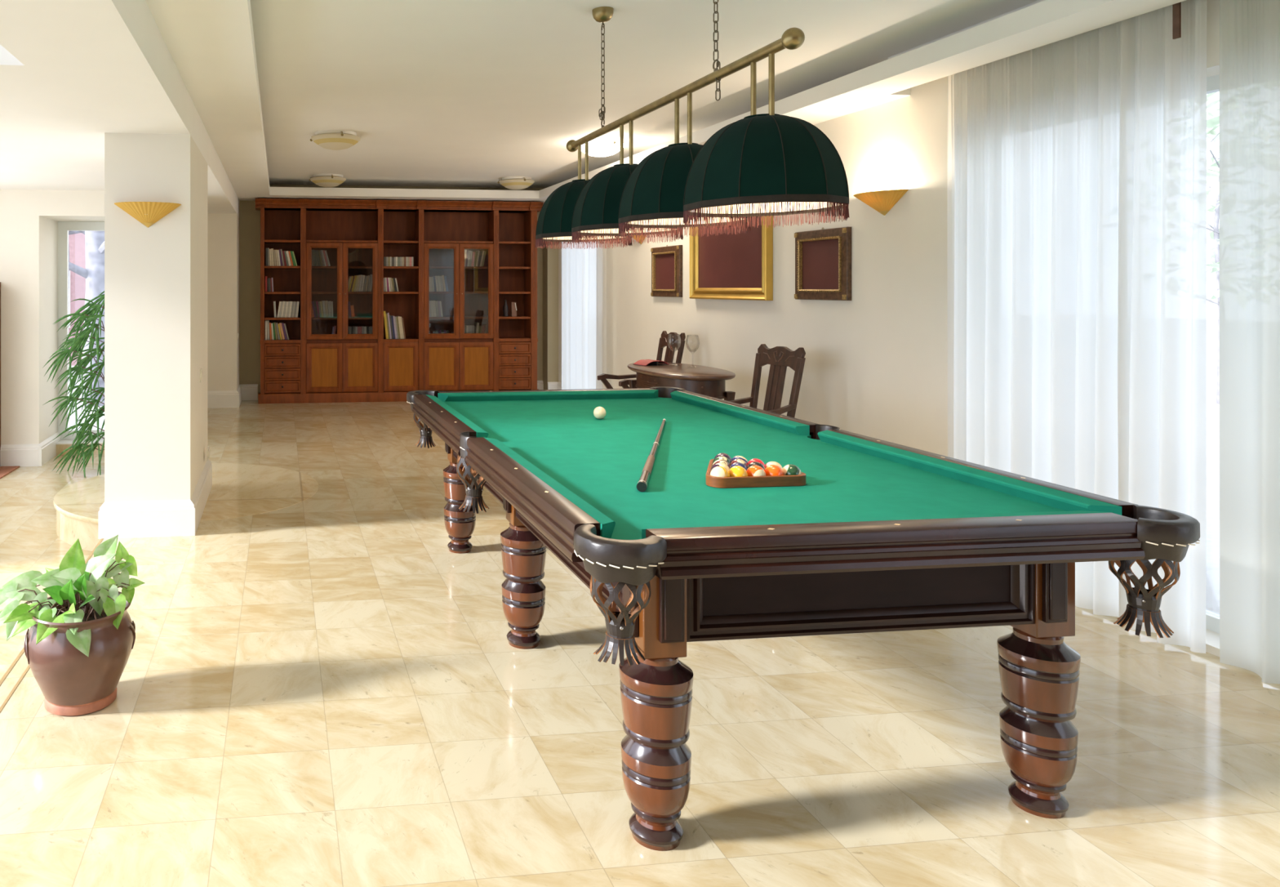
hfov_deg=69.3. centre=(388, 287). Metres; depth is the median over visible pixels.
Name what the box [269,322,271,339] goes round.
book
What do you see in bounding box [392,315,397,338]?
book
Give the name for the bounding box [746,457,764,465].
ball
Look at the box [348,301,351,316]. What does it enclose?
book
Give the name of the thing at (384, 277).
book
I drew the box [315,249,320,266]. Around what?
book
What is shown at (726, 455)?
ball
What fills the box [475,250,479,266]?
book
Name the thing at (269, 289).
book
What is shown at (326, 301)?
book
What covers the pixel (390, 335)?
book
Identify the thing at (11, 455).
baseboard
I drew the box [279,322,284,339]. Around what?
book
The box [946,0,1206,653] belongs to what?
sheer curtain
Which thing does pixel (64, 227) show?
window
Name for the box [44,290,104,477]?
potted palm
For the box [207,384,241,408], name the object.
baseboard
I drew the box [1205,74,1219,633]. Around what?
window
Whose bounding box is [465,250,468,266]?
book
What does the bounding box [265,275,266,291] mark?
book
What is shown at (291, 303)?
book
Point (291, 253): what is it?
book
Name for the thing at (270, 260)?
book
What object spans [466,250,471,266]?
book
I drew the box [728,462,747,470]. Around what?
ball
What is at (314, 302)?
book
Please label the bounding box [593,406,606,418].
cue ball
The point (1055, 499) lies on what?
cushion
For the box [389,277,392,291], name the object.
book
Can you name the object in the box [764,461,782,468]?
ball
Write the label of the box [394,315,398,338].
book
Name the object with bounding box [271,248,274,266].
book
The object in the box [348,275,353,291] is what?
book
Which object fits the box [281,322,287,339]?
book
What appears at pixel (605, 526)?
cushion
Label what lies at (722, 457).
ball
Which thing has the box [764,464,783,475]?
ball
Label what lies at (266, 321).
book
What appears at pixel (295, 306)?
book
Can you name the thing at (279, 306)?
book
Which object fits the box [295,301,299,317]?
book
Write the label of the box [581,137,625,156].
ceiling lamp
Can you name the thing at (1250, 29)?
sheer curtain
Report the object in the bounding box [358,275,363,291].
book
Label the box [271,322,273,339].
book
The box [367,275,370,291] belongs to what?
book
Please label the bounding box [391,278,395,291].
book
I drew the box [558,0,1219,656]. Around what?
wall
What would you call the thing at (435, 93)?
ceiling
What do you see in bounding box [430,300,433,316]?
book
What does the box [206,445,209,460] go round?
wall socket
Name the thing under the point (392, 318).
book
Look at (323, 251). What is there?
book
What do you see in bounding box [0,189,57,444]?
wall
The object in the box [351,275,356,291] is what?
book
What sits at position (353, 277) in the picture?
book
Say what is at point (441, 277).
book
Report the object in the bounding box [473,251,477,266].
book
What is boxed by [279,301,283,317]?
book
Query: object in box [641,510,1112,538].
cushion
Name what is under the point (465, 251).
book
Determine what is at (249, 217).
wall
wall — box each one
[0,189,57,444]
[39,189,104,222]
[207,213,239,391]
[239,184,542,393]
[542,204,558,389]
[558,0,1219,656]
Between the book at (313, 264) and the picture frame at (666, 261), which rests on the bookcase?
the book at (313, 264)
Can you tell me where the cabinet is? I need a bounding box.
[0,281,0,449]
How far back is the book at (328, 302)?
10.41 m
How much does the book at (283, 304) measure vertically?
0.193 m
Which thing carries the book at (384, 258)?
on the bookcase
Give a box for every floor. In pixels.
[0,400,1279,886]
[0,453,104,679]
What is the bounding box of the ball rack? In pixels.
[706,458,805,488]
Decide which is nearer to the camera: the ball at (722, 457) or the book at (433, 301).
the ball at (722, 457)
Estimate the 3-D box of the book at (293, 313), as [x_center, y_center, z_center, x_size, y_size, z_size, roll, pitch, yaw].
[-1.127,0.255,10.431,0.040,0.189,0.137,0,0,-7]
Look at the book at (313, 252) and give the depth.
10.38 m
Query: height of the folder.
0.034 m
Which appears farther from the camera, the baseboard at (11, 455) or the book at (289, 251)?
the book at (289, 251)
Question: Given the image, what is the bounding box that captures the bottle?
[502,299,508,316]
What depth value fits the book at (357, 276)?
10.45 m
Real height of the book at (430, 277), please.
0.176 m
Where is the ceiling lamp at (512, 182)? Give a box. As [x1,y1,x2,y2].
[497,176,534,189]
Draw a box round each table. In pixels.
[406,386,1199,850]
[627,362,735,400]
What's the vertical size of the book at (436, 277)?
0.192 m
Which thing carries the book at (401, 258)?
on the bookcase
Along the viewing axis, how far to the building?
23.16 m
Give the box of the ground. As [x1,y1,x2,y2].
[68,319,1219,606]
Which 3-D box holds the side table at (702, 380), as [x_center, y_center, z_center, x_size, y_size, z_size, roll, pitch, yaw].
[2.054,0.960,6.218,0.601,0.780,1.071,0,0,-7]
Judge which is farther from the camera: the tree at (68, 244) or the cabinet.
the tree at (68, 244)
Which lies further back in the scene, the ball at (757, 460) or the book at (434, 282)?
the book at (434, 282)
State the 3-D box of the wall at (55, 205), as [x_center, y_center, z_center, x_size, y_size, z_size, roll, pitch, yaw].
[-2.632,-0.940,8.099,0.940,0.620,0.780,0,0,-7]
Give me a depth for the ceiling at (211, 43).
4.34 m
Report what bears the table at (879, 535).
on the floor at (318, 690)
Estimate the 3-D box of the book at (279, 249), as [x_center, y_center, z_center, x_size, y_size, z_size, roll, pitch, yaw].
[-1.282,-0.357,10.409,0.044,0.199,0.144,0,0,-7]
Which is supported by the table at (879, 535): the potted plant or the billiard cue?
the billiard cue
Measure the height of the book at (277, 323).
0.190 m
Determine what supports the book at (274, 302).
on the bookcase
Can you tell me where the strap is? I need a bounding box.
[1172,2,1181,39]
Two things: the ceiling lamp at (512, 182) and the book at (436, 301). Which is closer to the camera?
the ceiling lamp at (512, 182)
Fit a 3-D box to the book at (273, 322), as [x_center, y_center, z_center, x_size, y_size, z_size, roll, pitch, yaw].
[-1.359,0.511,10.399,0.033,0.200,0.144,0,0,-7]
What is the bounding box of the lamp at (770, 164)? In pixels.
[535,0,849,248]
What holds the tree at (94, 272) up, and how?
on the ground
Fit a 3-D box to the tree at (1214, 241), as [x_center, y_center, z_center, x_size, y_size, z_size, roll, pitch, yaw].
[14.603,-0.873,15.573,3.473,5.850,3.475,0,0,-7]
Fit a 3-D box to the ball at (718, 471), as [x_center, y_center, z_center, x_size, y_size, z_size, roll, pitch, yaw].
[1.004,0.569,2.659,0.057,0.057,0.057,0,0,25]
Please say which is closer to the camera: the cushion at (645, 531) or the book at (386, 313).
the cushion at (645, 531)
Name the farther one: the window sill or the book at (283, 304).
the book at (283, 304)
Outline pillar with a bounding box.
[104,133,207,502]
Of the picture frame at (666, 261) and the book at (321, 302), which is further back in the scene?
the book at (321, 302)
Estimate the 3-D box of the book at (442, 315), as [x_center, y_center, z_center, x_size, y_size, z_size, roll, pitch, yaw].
[0.625,0.254,10.643,0.041,0.191,0.138,0,0,-7]
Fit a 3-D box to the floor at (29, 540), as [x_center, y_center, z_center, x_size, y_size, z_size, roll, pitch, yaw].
[-2.449,1.600,2.922,2.255,0.100,11.400,0,0,-7]
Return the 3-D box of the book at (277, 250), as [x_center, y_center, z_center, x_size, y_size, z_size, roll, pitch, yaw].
[-1.301,-0.352,10.398,0.039,0.189,0.136,0,0,-7]
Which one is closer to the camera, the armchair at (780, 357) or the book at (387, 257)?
the armchair at (780, 357)
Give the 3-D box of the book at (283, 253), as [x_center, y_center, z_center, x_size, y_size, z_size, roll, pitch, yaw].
[-1.237,-0.348,10.409,0.052,0.181,0.121,0,0,-7]
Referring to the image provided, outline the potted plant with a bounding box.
[0,534,144,715]
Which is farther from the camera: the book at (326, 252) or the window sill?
the book at (326, 252)
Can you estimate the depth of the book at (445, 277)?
10.58 m
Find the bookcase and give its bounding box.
[254,198,543,403]
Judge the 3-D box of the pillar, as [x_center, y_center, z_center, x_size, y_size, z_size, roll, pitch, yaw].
[-1.384,0.355,5.353,0.455,2.390,1.155,0,0,-7]
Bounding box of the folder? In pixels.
[632,359,669,365]
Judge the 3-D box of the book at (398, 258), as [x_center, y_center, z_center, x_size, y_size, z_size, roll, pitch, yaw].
[0.116,-0.314,10.552,0.030,0.112,0.082,0,0,-7]
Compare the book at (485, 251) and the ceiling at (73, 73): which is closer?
the ceiling at (73, 73)
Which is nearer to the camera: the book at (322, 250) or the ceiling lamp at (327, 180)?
the ceiling lamp at (327, 180)
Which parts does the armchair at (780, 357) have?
arm, post, crest rail, arm, post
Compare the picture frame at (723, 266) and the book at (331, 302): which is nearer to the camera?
the picture frame at (723, 266)
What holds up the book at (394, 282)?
on the bookcase
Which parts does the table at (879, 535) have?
rail, leg, apron moulding, leg, rail, rail, apron moulding, leg, rail, apron moulding, rail, rail, leg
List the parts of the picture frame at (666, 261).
moulding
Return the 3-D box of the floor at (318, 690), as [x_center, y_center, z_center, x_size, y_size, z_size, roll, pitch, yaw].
[0.808,1.475,4.332,4.555,0.250,13.400,0,0,-7]
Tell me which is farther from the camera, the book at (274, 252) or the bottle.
the bottle
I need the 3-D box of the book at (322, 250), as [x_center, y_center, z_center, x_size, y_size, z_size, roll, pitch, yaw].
[-0.778,-0.354,10.467,0.056,0.192,0.135,0,0,-7]
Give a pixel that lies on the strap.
(1176, 8)
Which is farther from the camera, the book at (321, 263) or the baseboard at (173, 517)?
the book at (321, 263)
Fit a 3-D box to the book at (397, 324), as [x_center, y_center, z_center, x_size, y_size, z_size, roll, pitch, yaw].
[0.105,0.479,10.600,0.049,0.265,0.187,0,0,-7]
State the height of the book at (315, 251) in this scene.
0.191 m
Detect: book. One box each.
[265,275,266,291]
[265,320,267,339]
[266,248,267,266]
[267,248,269,266]
[267,320,269,339]
[268,277,271,291]
[269,248,271,266]
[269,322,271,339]
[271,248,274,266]
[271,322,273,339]
[272,322,275,339]
[273,249,276,266]
[273,301,276,317]
[274,321,277,339]
[275,249,278,266]
[275,322,279,339]
[276,301,281,317]
[277,249,280,266]
[277,323,281,339]
[279,248,282,266]
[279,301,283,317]
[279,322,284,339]
[280,248,284,266]
[280,301,284,317]
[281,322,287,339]
[282,250,286,266]
[283,301,286,317]
[284,250,288,266]
[284,301,288,317]
[284,323,288,339]
[285,250,291,266]
[286,301,290,317]
[288,250,293,266]
[288,301,292,317]
[290,250,295,266]
[290,301,293,317]
[292,251,297,266]
[292,301,295,317]
[293,301,297,317]
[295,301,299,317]
[311,249,314,266]
[311,301,315,317]
[312,249,316,266]
[313,301,317,317]
[314,249,318,266]
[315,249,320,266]
[315,301,319,317]
[317,301,321,317]
[318,249,322,266]
[320,249,324,266]
[320,301,323,317]
[321,249,326,266]
[321,300,325,317]
[322,249,328,266]
[324,250,330,266]
[324,300,328,317]
[327,301,331,317]
[330,301,333,317]
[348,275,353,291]
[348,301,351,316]
[349,276,355,291]
[350,305,355,316]
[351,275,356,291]
[353,275,359,291]
[355,275,360,291]
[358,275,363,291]
[360,275,364,291]
[362,275,367,291]
[364,275,368,291]
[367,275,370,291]
[368,274,372,291]
[383,257,386,266]
[383,277,385,291]
[383,310,388,338]
[385,277,386,291]
[386,256,388,266]
[386,277,388,291]
[386,311,391,338]
[386,313,390,338]
[387,277,391,291]
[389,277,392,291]
[389,315,393,338]
[391,257,394,266]
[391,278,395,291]
[391,315,395,338]
[392,277,396,291]
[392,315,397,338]
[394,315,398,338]
[395,315,399,338]
[396,315,402,338]
[397,257,399,266]
[400,257,402,266]
[400,315,404,338]
[401,317,405,338]
[407,257,409,266]
[429,276,432,291]
[429,300,431,316]
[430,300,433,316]
[431,276,434,291]
[432,300,436,316]
[433,275,439,291]
[433,276,436,291]
[435,300,439,316]
[437,275,441,291]
[437,300,441,316]
[440,275,444,291]
[440,275,445,291]
[440,301,443,316]
[444,275,448,291]
[464,249,466,266]
[464,324,468,333]
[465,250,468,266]
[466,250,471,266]
[469,250,472,266]
[471,251,475,266]
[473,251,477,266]
[474,321,479,333]
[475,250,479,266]
[477,250,482,266]
[480,250,484,266]
[481,250,486,266]
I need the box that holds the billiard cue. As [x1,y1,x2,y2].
[636,418,666,491]
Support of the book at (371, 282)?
on the bookcase
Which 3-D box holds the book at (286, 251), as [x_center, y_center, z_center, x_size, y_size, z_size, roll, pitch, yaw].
[-1.188,-0.347,10.406,0.062,0.180,0.124,0,0,-7]
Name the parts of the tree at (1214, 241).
crown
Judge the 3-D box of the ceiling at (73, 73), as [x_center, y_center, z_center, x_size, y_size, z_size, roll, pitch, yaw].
[-2.234,-1.170,3.855,2.510,0.660,13.200,0,0,-7]
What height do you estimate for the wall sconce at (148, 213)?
0.129 m
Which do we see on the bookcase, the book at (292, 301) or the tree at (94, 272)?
the book at (292, 301)
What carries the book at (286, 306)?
on the bookcase
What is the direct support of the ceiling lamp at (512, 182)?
attached to the ceiling at (435, 93)
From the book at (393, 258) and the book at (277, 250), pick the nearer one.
the book at (277, 250)
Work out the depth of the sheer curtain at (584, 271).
9.70 m
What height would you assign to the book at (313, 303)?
0.191 m
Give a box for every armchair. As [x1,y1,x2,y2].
[597,330,685,388]
[729,343,805,417]
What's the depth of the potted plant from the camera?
2.80 m
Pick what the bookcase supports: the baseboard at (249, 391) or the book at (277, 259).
the book at (277, 259)
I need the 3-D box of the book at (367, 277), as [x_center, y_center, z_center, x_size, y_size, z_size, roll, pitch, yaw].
[-0.265,-0.050,10.527,0.043,0.191,0.128,0,0,-7]
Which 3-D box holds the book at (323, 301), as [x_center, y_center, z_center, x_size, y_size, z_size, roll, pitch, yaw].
[-0.774,0.251,10.471,0.042,0.196,0.133,0,0,-7]
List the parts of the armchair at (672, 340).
arm, arm, post, crest rail, post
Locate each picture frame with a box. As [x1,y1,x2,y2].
[650,244,682,297]
[689,215,773,300]
[794,226,851,300]
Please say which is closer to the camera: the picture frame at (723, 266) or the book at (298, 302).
the picture frame at (723, 266)
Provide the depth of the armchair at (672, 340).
7.22 m
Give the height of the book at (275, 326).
0.206 m
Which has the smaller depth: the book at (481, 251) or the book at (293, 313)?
the book at (293, 313)
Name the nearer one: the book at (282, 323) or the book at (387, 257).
the book at (282, 323)
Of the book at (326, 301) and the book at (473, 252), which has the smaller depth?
the book at (326, 301)
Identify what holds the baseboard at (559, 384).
attached to the wall at (876, 364)
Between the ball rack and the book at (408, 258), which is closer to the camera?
the ball rack
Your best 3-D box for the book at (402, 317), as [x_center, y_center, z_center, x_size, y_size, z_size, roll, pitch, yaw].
[0.170,0.487,10.605,0.044,0.250,0.180,0,0,-7]
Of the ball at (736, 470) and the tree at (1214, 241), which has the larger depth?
the tree at (1214, 241)
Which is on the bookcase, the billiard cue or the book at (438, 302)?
the book at (438, 302)
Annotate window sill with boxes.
[56,438,104,455]
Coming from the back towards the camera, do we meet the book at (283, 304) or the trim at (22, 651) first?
the book at (283, 304)
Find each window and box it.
[57,221,104,439]
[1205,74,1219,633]
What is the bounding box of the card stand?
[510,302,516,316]
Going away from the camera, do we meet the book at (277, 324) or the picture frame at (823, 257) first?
the picture frame at (823, 257)
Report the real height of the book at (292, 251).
0.176 m
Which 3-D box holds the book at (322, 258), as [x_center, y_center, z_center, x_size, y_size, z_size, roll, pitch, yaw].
[-0.797,-0.353,10.466,0.056,0.192,0.136,0,0,-7]
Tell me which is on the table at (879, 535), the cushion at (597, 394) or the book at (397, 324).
the cushion at (597, 394)
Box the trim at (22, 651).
[0,537,103,711]
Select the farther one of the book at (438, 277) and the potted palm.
the book at (438, 277)
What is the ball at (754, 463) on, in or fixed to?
on the table at (879, 535)
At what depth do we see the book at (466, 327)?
10.61 m
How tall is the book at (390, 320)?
0.286 m
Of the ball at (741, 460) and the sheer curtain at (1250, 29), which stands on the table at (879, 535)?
the ball at (741, 460)
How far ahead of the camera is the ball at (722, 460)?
2.75 m
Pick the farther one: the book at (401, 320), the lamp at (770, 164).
the book at (401, 320)
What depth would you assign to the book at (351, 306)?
10.44 m
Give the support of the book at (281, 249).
on the bookcase
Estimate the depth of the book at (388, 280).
10.50 m
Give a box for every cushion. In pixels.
[426,394,488,437]
[437,389,657,401]
[484,437,615,537]
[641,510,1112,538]
[670,390,809,435]
[817,430,1121,515]
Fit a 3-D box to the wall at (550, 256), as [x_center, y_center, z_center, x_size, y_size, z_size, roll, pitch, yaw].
[2.017,0.150,10.929,0.140,2.400,0.200,0,0,-7]
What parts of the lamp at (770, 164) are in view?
lamp shade, rod, rod, chain, lamp shade, rod, rod, lamp shade, rod, rod, chain, rod, lamp shade, rod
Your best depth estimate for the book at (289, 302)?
10.35 m
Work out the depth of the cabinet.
7.59 m
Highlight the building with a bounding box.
[68,232,85,365]
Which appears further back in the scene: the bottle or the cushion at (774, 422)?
the bottle
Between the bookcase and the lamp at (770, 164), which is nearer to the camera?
the lamp at (770, 164)
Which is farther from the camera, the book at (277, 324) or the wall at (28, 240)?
the book at (277, 324)
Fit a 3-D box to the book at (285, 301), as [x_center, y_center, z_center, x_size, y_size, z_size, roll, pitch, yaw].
[-1.233,0.254,10.409,0.045,0.191,0.135,0,0,-7]
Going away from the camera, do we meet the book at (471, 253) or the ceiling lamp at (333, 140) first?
the ceiling lamp at (333, 140)
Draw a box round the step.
[53,462,319,551]
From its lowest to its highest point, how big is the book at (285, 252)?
0.182 m
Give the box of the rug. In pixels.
[0,465,19,478]
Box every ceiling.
[0,0,239,217]
[145,0,1186,204]
[249,0,1039,188]
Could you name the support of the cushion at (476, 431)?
on the table at (879, 535)
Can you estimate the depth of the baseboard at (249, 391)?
10.56 m
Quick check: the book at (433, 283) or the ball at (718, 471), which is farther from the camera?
the book at (433, 283)
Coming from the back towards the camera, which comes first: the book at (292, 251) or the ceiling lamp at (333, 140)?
the book at (292, 251)
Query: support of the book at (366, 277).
on the bookcase
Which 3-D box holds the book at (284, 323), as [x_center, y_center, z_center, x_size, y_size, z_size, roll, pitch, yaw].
[-1.213,0.515,10.411,0.063,0.193,0.133,0,0,-7]
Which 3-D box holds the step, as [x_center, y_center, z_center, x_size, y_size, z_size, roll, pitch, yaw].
[-1.333,1.449,5.901,1.732,0.202,1.732,0,0,-7]
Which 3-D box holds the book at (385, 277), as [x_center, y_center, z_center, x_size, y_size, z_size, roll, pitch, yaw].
[-0.037,-0.039,10.546,0.027,0.169,0.116,0,0,-7]
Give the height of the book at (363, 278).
0.199 m
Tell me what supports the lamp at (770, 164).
hanging from the ceiling at (435, 93)
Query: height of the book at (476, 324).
0.192 m
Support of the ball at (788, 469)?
on the table at (879, 535)
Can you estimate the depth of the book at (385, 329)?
10.49 m
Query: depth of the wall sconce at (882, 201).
4.92 m
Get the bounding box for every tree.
[68,231,104,405]
[68,244,69,312]
[1206,91,1219,404]
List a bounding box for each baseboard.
[0,431,61,466]
[97,459,212,538]
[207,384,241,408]
[240,380,558,399]
[556,382,561,389]
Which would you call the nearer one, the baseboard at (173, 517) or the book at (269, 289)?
the baseboard at (173, 517)
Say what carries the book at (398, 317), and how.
on the bookcase
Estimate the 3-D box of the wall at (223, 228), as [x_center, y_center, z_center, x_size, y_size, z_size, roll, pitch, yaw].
[-2.135,0.255,10.195,0.760,2.190,0.640,0,0,-7]
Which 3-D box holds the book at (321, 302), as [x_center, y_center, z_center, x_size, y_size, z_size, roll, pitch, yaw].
[-0.801,0.254,10.465,0.042,0.191,0.128,0,0,-7]
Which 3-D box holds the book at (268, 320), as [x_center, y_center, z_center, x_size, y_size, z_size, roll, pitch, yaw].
[-1.425,0.497,10.404,0.020,0.228,0.158,-1,0,-7]
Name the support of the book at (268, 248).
on the bookcase
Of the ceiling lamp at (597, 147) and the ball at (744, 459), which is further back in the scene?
the ceiling lamp at (597, 147)
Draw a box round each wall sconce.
[114,201,181,227]
[632,235,644,244]
[853,189,908,215]
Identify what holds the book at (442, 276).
on the bookcase
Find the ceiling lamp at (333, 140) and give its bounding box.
[310,129,360,150]
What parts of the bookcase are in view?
shelf, shelf, shelf, shelf, shelf, drawer, drawer, drawer, drawer, glass door, cabinet door, panel, shelf, shelf, shelf, shelf, panel, glass door, cabinet door, cornice, panel, shelf, shelf, shelf, shelf, cabinet door, glass door, cabinet door, panel, shelf, shelf, shelf, shelf, panel, glass door, cabinet door, shelf, shelf, shelf, shelf, drawer, drawer, drawer, drawer, shelf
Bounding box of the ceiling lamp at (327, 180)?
[309,173,346,187]
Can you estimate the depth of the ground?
11.30 m
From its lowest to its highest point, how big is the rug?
0.010 m
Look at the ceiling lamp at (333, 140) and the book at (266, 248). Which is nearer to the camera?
the ceiling lamp at (333, 140)
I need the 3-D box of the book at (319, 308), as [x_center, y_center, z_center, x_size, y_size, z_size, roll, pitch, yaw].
[-0.824,0.255,10.459,0.039,0.189,0.134,0,0,-7]
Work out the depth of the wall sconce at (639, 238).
8.32 m
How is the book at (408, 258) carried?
on the bookcase
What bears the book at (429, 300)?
on the bookcase
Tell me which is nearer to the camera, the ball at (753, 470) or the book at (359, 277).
the ball at (753, 470)
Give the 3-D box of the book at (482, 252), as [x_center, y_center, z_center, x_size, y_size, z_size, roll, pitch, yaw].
[1.125,-0.355,10.700,0.059,0.196,0.133,0,0,-7]
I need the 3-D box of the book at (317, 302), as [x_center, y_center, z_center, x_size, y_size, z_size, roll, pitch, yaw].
[-0.846,0.254,10.460,0.044,0.191,0.136,0,0,-7]
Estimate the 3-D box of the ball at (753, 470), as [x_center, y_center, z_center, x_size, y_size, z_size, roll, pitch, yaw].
[1.119,0.569,2.673,0.057,0.058,0.057,0,0,17]
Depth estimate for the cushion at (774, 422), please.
3.99 m
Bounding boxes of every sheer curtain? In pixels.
[561,240,606,389]
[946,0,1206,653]
[1219,0,1279,683]
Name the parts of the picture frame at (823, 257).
moulding, corner plate, corner plate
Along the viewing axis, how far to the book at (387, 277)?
10.50 m
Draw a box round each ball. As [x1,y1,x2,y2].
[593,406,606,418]
[710,466,729,476]
[711,458,730,466]
[711,462,729,471]
[712,455,730,463]
[713,453,731,460]
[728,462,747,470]
[728,465,748,476]
[729,458,747,466]
[730,455,747,462]
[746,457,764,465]
[746,461,764,469]
[746,465,765,475]
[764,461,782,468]
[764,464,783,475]
[782,463,801,475]

